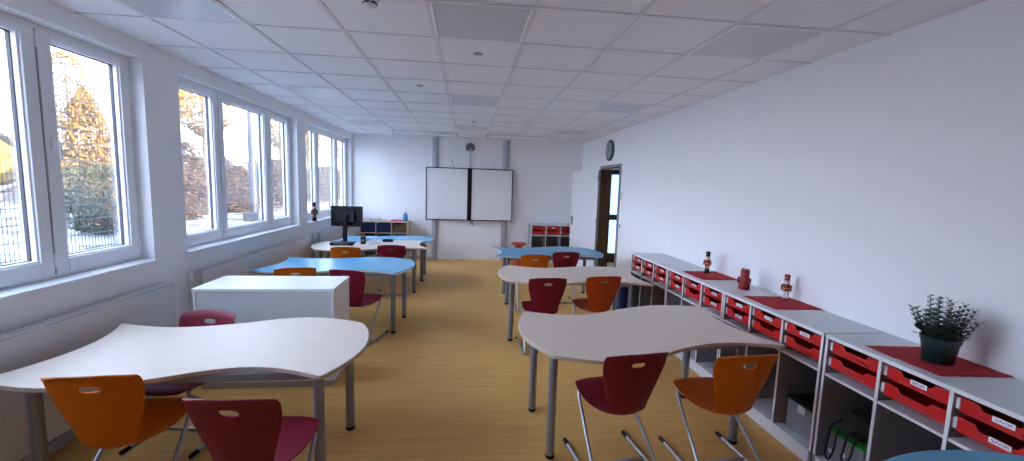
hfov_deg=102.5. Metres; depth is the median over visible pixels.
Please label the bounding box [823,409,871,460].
shoulder bag
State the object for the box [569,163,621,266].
door
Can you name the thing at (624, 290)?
waste bin
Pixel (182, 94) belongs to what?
tree
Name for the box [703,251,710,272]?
nutcracker
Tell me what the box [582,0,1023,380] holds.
wall
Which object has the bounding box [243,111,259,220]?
street lamp
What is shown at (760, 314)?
tray
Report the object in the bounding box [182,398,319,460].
chair
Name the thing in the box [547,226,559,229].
tray
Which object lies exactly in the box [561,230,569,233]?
tray
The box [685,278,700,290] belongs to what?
tray
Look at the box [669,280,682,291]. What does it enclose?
tray
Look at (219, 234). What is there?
window
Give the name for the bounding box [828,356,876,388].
tray
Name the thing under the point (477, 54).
ceiling sensor
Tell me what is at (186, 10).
recessed light
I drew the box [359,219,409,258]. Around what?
storage shelf
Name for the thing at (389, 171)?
wall
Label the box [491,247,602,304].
table
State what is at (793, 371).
storage shelf
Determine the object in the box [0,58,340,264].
mesh fence
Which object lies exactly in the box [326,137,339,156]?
tree
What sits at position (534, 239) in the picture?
storage shelf
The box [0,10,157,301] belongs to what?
window
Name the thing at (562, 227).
tray
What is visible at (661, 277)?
tray
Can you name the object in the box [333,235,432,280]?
table
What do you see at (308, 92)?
recessed light
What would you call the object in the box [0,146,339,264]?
ground
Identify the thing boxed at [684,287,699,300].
tray
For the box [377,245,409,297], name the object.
chair
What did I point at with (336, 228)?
grille
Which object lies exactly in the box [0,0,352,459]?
wall
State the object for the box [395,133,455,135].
diffuser
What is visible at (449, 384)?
floor
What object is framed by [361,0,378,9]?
smoke detector
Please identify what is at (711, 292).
tray
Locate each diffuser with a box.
[349,121,384,125]
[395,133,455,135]
[489,137,546,139]
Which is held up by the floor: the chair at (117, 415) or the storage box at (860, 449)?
the chair at (117, 415)
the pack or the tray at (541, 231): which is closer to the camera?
the pack
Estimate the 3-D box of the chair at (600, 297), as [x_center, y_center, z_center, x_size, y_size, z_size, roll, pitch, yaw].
[0.924,0.865,4.633,0.476,0.832,0.546,0,6,-13]
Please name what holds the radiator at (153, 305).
attached to the wall at (154, 73)
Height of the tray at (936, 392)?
0.070 m
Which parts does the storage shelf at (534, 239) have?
panel, panel, panel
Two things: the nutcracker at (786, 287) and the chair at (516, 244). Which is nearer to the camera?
the nutcracker at (786, 287)
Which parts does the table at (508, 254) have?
leg, leg, under frame, leg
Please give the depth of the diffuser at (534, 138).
8.43 m
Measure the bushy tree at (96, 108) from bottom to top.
5.798 m
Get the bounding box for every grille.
[0,282,173,340]
[193,236,310,272]
[316,226,341,233]
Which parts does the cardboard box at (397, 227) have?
lid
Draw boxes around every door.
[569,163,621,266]
[607,170,618,261]
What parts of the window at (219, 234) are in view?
sash, handle, sill, sash, sash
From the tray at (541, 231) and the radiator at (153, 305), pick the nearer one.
the radiator at (153, 305)
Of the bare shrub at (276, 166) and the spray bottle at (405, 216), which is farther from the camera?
the bare shrub at (276, 166)
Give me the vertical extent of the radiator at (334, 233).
0.870 m
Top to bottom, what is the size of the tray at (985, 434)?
0.070 m
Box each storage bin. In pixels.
[361,222,374,231]
[376,222,390,232]
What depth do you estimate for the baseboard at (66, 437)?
2.61 m
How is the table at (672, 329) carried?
on the floor
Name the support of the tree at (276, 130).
on the ground
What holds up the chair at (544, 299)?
on the floor
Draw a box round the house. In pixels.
[0,128,16,182]
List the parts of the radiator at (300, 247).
panel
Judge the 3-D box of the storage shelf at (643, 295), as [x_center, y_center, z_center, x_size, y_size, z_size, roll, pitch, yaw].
[1.881,0.805,5.165,0.436,0.895,1.015,1,6,-6]
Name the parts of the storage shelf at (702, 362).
panel, panel, panel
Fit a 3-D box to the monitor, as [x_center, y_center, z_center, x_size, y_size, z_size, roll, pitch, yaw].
[-2.686,-0.093,6.640,0.524,0.600,0.210,2,6,3]
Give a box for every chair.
[40,374,189,460]
[119,309,238,458]
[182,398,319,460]
[274,267,316,275]
[329,269,388,345]
[330,247,360,257]
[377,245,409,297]
[511,242,526,265]
[514,255,549,312]
[515,278,566,353]
[552,252,579,303]
[563,352,667,460]
[572,276,620,314]
[658,354,778,460]
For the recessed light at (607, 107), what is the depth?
5.31 m
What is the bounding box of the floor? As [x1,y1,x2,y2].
[49,259,801,460]
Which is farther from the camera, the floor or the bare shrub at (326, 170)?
the bare shrub at (326, 170)
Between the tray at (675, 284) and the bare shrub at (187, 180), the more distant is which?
the bare shrub at (187, 180)
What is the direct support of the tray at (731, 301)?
in the storage shelf at (793, 371)
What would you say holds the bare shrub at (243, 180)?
on the ground
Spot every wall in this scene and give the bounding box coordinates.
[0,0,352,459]
[352,133,583,256]
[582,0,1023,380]
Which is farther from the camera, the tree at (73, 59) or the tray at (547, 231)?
the tree at (73, 59)
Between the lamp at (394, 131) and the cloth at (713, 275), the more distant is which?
the lamp at (394, 131)
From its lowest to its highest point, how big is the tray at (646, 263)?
0.070 m
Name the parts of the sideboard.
panel, panel, panel, panel, panel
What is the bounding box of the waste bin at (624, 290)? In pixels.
[612,287,628,310]
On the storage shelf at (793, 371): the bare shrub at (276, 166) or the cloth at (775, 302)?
the cloth at (775, 302)
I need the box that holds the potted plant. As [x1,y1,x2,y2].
[908,295,983,365]
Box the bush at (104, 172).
[61,162,118,234]
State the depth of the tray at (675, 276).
4.48 m
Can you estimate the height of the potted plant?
0.341 m
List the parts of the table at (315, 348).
leg, under frame, leg, leg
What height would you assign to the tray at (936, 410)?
0.070 m
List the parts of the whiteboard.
rail, panel frame, panel frame, rail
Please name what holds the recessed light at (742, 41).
in the ceiling
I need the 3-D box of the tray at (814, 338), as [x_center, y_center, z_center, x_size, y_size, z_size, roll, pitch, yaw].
[2.125,0.698,2.772,0.370,0.070,0.313,1,6,-6]
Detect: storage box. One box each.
[786,393,814,441]
[826,426,867,460]
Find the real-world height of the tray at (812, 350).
0.070 m
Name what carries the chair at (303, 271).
on the floor
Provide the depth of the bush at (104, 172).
12.95 m
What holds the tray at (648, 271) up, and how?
in the storage shelf at (643, 295)
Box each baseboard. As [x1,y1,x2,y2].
[19,428,76,460]
[410,256,437,258]
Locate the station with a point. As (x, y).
(340, 243)
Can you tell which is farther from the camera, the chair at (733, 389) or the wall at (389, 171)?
the wall at (389, 171)
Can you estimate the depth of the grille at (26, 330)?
2.64 m
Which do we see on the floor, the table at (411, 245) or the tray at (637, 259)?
the table at (411, 245)
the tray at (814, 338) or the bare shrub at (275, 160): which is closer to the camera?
the tray at (814, 338)
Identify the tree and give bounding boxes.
[51,50,109,149]
[57,86,117,224]
[101,63,202,121]
[179,92,240,156]
[254,114,281,159]
[306,131,328,166]
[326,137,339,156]
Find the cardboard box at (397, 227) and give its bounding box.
[393,223,406,232]
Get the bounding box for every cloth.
[683,271,736,279]
[744,296,822,309]
[867,346,1013,376]
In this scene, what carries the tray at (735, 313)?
in the storage shelf at (793, 371)
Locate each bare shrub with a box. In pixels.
[181,141,208,199]
[183,169,202,219]
[206,165,259,212]
[243,165,283,207]
[257,159,282,198]
[306,169,330,201]
[320,170,340,199]
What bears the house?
on the ground
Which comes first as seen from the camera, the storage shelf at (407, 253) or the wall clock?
the wall clock
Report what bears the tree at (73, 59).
on the ground
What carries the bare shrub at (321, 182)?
on the ground
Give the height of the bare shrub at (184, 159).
3.635 m
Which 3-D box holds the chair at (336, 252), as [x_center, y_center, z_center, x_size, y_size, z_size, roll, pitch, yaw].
[-2.385,0.611,6.023,0.476,0.832,0.546,1,6,-10]
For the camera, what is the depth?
9.25 m
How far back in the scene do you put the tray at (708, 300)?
3.88 m
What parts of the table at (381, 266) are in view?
under frame, leg, leg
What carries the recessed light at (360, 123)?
in the ceiling
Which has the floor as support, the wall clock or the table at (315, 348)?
the table at (315, 348)
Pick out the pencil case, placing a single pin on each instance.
(384, 240)
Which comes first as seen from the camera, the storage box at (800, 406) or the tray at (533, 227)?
the storage box at (800, 406)
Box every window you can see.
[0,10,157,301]
[178,77,301,253]
[305,124,346,223]
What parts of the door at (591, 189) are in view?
frame, casing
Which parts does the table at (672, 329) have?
leg, leg, leg, under frame, leg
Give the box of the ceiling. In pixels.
[48,0,986,142]
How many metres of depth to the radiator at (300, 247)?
4.75 m
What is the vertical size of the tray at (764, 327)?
0.070 m
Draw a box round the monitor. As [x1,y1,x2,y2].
[331,205,362,242]
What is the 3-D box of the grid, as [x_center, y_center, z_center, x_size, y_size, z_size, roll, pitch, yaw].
[-0.362,-1.494,4.069,5.235,0.007,10.650,1,6,-6]
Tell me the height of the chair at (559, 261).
0.832 m
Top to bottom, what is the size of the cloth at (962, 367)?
0.005 m
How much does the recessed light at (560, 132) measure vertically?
0.008 m
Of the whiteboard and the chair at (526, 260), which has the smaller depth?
the chair at (526, 260)
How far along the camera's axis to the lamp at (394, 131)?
8.21 m
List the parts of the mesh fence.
panel, panel, panel, panel, post, panel, panel, panel, post, panel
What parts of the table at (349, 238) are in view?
leg, leg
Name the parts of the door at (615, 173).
glass pane, glass pane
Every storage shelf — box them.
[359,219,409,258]
[528,223,569,263]
[631,253,702,306]
[665,268,767,376]
[719,291,885,460]
[812,333,1023,460]
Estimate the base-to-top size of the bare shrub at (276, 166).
3.516 m
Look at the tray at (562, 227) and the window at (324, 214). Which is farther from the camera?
the tray at (562, 227)
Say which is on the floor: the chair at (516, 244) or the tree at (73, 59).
the chair at (516, 244)
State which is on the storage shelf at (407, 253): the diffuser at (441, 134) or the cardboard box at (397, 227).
the cardboard box at (397, 227)
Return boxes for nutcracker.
[311,202,317,220]
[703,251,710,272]
[781,274,791,299]
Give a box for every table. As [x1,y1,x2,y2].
[0,317,368,460]
[250,257,414,333]
[311,240,427,292]
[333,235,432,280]
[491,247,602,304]
[498,265,653,340]
[518,305,784,458]
[884,450,1023,460]
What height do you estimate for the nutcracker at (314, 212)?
0.310 m
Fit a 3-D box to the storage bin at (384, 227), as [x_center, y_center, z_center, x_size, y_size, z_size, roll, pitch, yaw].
[-2.803,-0.076,9.089,0.308,0.202,0.354,1,6,-6]
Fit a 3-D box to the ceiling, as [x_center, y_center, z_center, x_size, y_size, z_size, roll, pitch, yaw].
[0.490,-1.655,4.167,7.385,0.344,11.100,1,6,-6]
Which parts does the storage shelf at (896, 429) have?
panel, panel, panel, panel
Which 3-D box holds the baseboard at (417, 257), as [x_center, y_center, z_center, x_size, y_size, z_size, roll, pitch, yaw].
[-1.008,0.649,9.623,5.235,0.060,0.012,1,6,-6]
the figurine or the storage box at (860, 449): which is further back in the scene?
the figurine
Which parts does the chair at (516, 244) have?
seat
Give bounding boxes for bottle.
[403,210,408,220]
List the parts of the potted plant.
leafy stem, leafy stem, leafy stem, leafy stem, leafy stem, leafy stem, leafy stem, leafy stem, leafy stem, leafy stem, pot, leafy stem, leafy stem, leafy stem, leafy stem, leafy stem, leafy stem, leafy stem, leafy stem, leafy stem, leafy stem, leafy stem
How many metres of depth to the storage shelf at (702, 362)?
4.00 m
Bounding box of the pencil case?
[383,239,392,241]
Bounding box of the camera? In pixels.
[466,143,474,167]
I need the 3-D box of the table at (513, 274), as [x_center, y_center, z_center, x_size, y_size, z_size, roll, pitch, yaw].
[0.672,0.878,4.864,1.705,0.740,1.063,2,6,1]
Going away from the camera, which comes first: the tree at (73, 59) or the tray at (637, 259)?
the tray at (637, 259)
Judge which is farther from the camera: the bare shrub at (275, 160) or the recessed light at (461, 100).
the bare shrub at (275, 160)
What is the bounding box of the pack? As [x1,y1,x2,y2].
[369,238,380,243]
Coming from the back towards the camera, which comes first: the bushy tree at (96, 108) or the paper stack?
the bushy tree at (96, 108)
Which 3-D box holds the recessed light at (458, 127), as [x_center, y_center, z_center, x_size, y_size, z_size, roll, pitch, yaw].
[-0.733,-1.887,7.593,0.600,0.008,0.600,1,6,-6]
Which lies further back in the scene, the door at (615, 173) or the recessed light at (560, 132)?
the door at (615, 173)
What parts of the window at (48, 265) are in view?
sash, handle, sill, sash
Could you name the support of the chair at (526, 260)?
on the floor
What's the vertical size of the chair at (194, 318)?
0.784 m
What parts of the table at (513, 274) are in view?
leg, under frame, leg, leg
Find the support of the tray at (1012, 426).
in the storage shelf at (896, 429)
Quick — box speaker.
[361,236,365,243]
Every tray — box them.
[532,226,544,228]
[532,229,544,233]
[546,229,558,233]
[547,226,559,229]
[561,226,569,229]
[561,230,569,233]
[633,256,641,263]
[633,263,640,270]
[643,268,652,276]
[644,260,652,268]
[655,265,666,274]
[655,273,665,283]
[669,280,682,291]
[670,272,682,282]
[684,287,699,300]
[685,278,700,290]
[703,286,721,300]
[703,296,721,310]
[725,307,748,324]
[726,297,749,313]
[752,320,780,340]
[753,308,781,328]
[784,335,819,360]
[785,322,821,346]
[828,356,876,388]
[830,342,878,372]
[881,381,947,424]
[884,365,949,405]
[952,415,1023,455]
[956,396,1023,440]
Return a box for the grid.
[74,0,904,142]
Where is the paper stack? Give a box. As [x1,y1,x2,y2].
[363,217,371,220]
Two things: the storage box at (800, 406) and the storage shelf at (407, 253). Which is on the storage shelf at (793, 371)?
the storage box at (800, 406)
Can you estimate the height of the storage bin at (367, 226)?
0.202 m
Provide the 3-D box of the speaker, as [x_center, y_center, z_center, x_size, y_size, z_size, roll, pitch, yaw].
[-2.402,0.157,6.640,0.070,0.120,0.084,1,6,-6]
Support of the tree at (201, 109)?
on the ground
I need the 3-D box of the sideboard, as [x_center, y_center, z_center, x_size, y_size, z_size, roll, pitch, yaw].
[-2.058,0.870,3.638,1.088,0.855,0.509,1,6,-7]
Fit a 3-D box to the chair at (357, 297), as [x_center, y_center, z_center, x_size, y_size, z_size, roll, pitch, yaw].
[-1.706,0.792,4.554,0.476,0.832,0.546,3,6,10]
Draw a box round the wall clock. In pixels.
[606,140,614,160]
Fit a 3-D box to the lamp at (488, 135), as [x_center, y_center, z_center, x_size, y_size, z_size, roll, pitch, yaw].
[0.142,-1.923,8.451,1.288,0.070,0.102,1,6,-6]
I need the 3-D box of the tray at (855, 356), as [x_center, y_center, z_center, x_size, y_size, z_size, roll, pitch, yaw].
[2.168,0.739,2.412,0.370,0.070,0.313,1,6,-6]
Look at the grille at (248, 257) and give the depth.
4.74 m
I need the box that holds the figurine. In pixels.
[737,268,751,289]
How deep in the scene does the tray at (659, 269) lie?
4.85 m
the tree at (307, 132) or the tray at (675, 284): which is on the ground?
the tree at (307, 132)
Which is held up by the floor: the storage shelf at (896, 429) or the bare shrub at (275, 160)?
the storage shelf at (896, 429)
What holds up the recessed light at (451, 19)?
in the ceiling
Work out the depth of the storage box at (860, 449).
2.49 m
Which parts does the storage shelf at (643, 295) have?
panel, panel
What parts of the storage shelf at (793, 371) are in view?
panel, panel, panel, panel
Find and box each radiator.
[0,282,176,460]
[187,236,311,310]
[313,226,354,257]
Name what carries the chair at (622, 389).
on the floor
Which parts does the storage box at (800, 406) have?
lid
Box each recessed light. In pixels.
[115,0,244,24]
[280,86,349,99]
[346,120,387,126]
[429,0,533,43]
[449,95,499,106]
[455,125,488,130]
[554,130,591,135]
[591,103,650,113]
[687,24,827,59]
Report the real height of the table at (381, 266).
0.740 m
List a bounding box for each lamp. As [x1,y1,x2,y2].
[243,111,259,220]
[393,130,456,135]
[487,134,549,139]
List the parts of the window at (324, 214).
sash, sill, sash, sash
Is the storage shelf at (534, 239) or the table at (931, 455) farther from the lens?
the storage shelf at (534, 239)
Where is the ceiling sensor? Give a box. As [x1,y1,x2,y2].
[474,52,482,56]
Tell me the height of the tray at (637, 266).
0.070 m
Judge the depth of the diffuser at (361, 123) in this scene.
7.38 m
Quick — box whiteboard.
[426,137,512,259]
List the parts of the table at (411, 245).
under frame, leg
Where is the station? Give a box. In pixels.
[330,241,353,245]
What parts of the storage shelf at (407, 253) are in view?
panel, panel, panel, panel, panel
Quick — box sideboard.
[191,276,349,388]

